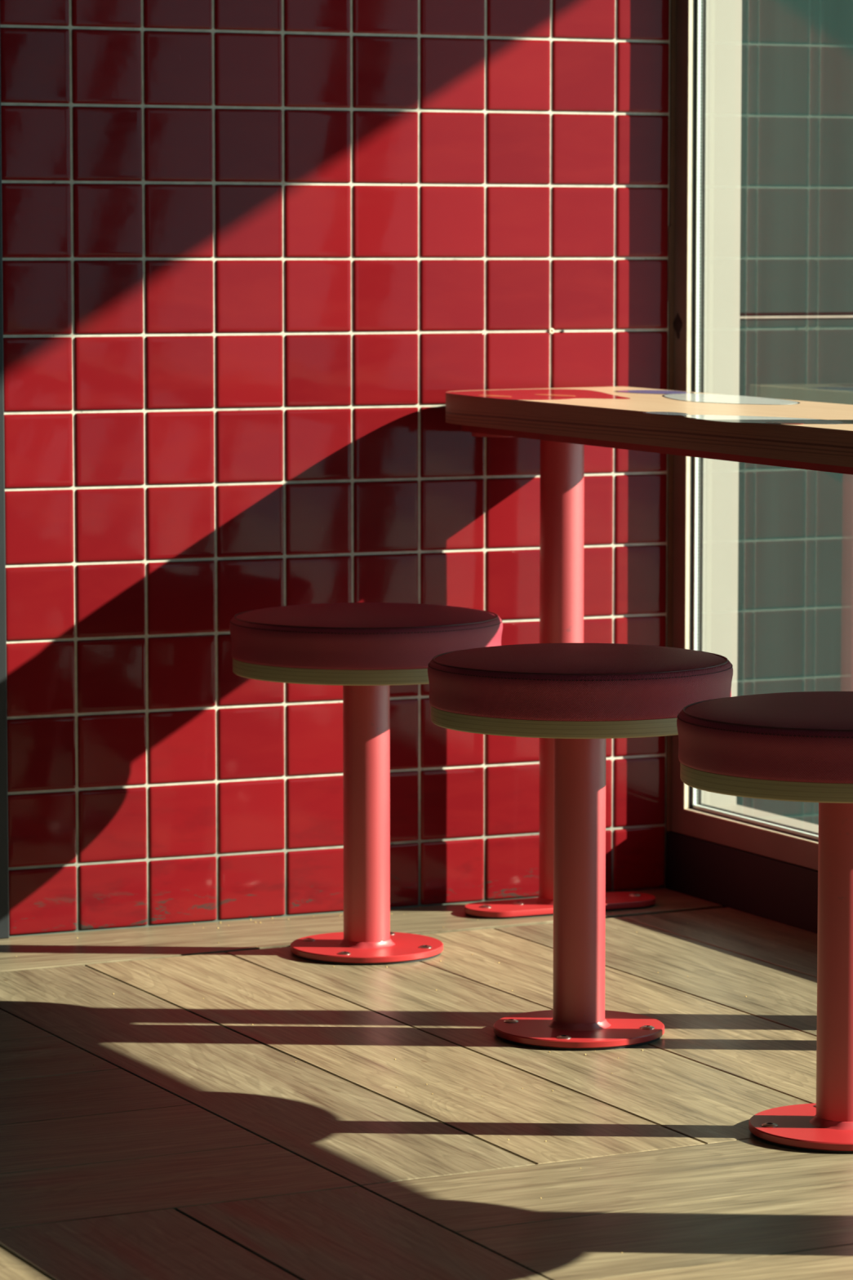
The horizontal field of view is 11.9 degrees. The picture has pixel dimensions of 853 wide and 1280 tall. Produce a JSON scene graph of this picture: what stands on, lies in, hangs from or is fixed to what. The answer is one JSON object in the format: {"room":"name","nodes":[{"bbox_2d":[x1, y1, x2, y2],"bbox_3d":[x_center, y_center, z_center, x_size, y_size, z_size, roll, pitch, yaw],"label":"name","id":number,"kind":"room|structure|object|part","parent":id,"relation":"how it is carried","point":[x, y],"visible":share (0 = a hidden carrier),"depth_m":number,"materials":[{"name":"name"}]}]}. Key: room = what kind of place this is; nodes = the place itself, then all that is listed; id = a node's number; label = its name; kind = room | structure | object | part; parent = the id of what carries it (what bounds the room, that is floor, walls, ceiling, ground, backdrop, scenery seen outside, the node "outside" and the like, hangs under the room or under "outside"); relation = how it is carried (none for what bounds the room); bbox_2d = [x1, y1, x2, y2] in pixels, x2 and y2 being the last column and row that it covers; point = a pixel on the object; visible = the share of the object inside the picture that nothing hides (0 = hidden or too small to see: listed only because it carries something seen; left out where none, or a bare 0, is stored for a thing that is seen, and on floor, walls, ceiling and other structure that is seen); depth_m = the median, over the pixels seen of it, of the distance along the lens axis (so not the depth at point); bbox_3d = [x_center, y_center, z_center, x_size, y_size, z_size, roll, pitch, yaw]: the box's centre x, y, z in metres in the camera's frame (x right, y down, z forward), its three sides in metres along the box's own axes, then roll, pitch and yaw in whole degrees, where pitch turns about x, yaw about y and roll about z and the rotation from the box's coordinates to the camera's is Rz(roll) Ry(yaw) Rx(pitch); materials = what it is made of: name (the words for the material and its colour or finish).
{"room":"cafe","nodes":[
{"label":"cafe","id":0,"kind":"room"},
{"bbox_2d":[0,0,670,937],"bbox_3d":[-0.132,-0.935,5.536,0.985,2.623,0.122,-3,6,-25],"label":"wall","id":1,"kind":"structure","parent":0,"point":[254,252],"depth_m":5.51,"materials":[{"name":"red tile"}]},
{"bbox_2d":[0,888,852,1279],"bbox_3d":[-0.493,0.774,1.535,5.245,0.032,7.300,-3,6,-25],"label":"floor","id":2,"kind":"structure","parent":0,"point":[213,1100],"depth_m":4.30,"materials":[{"name":"brown wood"}]},
{"bbox_2d":[229,602,502,964],"bbox_3d":[-0.077,0.181,5.261,0.350,0.445,0.350,-1,5,-5],"label":"bar stool","id":3,"kind":"object","parent":2,"relation":"on","point":[366,649],"visible":0.95,"depth_m":5.20,"materials":[{"name":"red metal"}]},
{"bbox_2d":[229,602,502,670],"bbox_3d":[-0.077,-0.009,5.242,0.350,0.062,0.350,-3,6,-25],"label":"cushion","id":4,"kind":"object","parent":3,"relation":"on","point":[343,636],"depth_m":5.11,"materials":[{"name":"red leather"}]},
{"bbox_3d":[-0.077,0.396,5.281,0.197,0.008,0.197,-3,6,-25],"label":"plate","id":5,"kind":"part","parent":3,"relation":"part of","materials":[{"name":"red paint"}]},
{"bbox_2d":[427,643,733,1050],"bbox_3d":[0.176,0.234,4.708,0.350,0.445,0.350,4,7,36],"label":"bar stool","id":6,"kind":"object","parent":2,"relation":"on","point":[580,696],"visible":0.99,"depth_m":4.64,"materials":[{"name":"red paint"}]},
{"bbox_3d":[0.176,0.448,4.728,0.197,0.008,0.197,-3,6,-30],"label":"plate","id":7,"kind":"part","parent":6,"relation":"part of","materials":[{"name":"red paint"}]},
{"bbox_2d":[427,643,733,721],"bbox_3d":[0.176,0.043,4.690,0.350,0.062,0.350,-3,6,-30],"label":"cushion","id":8,"kind":"object","parent":6,"relation":"on","point":[535,682],"depth_m":4.56,"materials":[{"name":"red leather"}]},
{"bbox_2d":[445,386,852,918],"bbox_3d":[0.657,0.110,4.590,0.414,0.712,2.406,-3,6,-25],"label":"table","id":9,"kind":"object","parent":2,"relation":"on","point":[815,436],"visible":0.94,"depth_m":5.32,"materials":[{"name":"brown wood"}]},
{"bbox_3d":[0.155,-0.281,5.553,0.200,0.007,0.080,-3,6,-25],"label":"mounting plate","id":10,"kind":"part","parent":9,"relation":"part of","materials":[{"name":"red metal"}]},
{"bbox_3d":[0.185,0.363,5.628,0.284,0.008,0.092,-3,6,-25],"label":"plate","id":11,"kind":"part","parent":9,"relation":"part of","materials":[{"name":"red paint"}]},
{"bbox_3d":[0.185,0.040,5.597,0.060,0.642,0.060,-3,6,-25],"label":"leg","id":12,"kind":"part","parent":9,"relation":"part of","materials":[{"name":"red metal"}]},
{"bbox_2d":[676,691,852,1153],"bbox_3d":[0.430,0.284,4.179,0.350,0.445,0.350,2,6,16],"label":"bar stool","id":13,"kind":"object","parent":2,"relation":"on","point":[783,746],"visible":1,"depth_m":4.13,"materials":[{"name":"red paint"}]},
{"bbox_2d":[676,691,852,783],"bbox_3d":[0.429,0.093,4.160,0.350,0.062,0.350,4,7,33],"label":"cushion","id":14,"kind":"object","parent":13,"relation":"on","point":[802,737],"depth_m":4.04,"materials":[{"name":"red leather"}]},
{"bbox_3d":[0.430,0.499,4.199,0.197,0.008,0.197,4,7,33],"label":"plate","id":15,"kind":"part","parent":13,"relation":"part of","materials":[{"name":"red paint"}]},
{"bbox_2d":[666,831,817,933],"bbox_3d":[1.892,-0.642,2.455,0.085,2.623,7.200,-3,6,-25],"label":"baseboard","id":16,"kind":"structure","parent":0,"point":[778,891],"depth_m":5.61,"materials":[{"name":"red paint"}]},
{"bbox_2d":[665,0,675,888],"bbox_3d":[0.353,-0.944,5.762,0.084,2.650,0.120,-3,6,-25],"label":"trim","id":17,"kind":"structure","parent":16,"relation":"attached to","point":[670,0],"depth_m":5.75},
{"bbox_2d":[666,0,818,870],"bbox_3d":[0.618,-0.806,5.201,0.090,2.298,1.140,-3,6,-25],"label":"window","id":18,"kind":"structure","parent":16,"relation":"in","point":[708,33],"depth_m":5.71,"materials":[{"name":"metal"}]},
{"bbox_2d":[673,313,682,338],"bbox_3d":[0.351,-0.439,5.726,0.002,0.037,0.028,-3,6,-25],"label":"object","id":19,"kind":"object","parent":18,"relation":"attached to","point":[677,324],"visible":1,"depth_m":5.72,"materials":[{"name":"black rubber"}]},
{"bbox_2d":[736,0,852,824],"bbox_3d":[2.773,-1.375,7.068,5.426,3.600,0.280,-3,6,-25],"label":"window","id":20,"kind":"structure","parent":0,"point":[795,527],"depth_m":6.11,"materials":[{"name":"clear glass"}]},
{"bbox_3d":[-2.499,-0.833,4.445,4.168,2.620,0.120,-3,6,-25],"label":"wall","id":21,"kind":"structure","parent":0,"visible":0},
{"bbox_2d":[0,57,8,938],"bbox_3d":[-0.591,-0.916,5.319,0.032,2.620,0.132,-3,6,-25],"label":"trim","id":22,"kind":"structure","parent":21,"relation":"attached to","point":[4,868],"depth_m":5.35,"materials":[{"name":"tile"}]}
]}

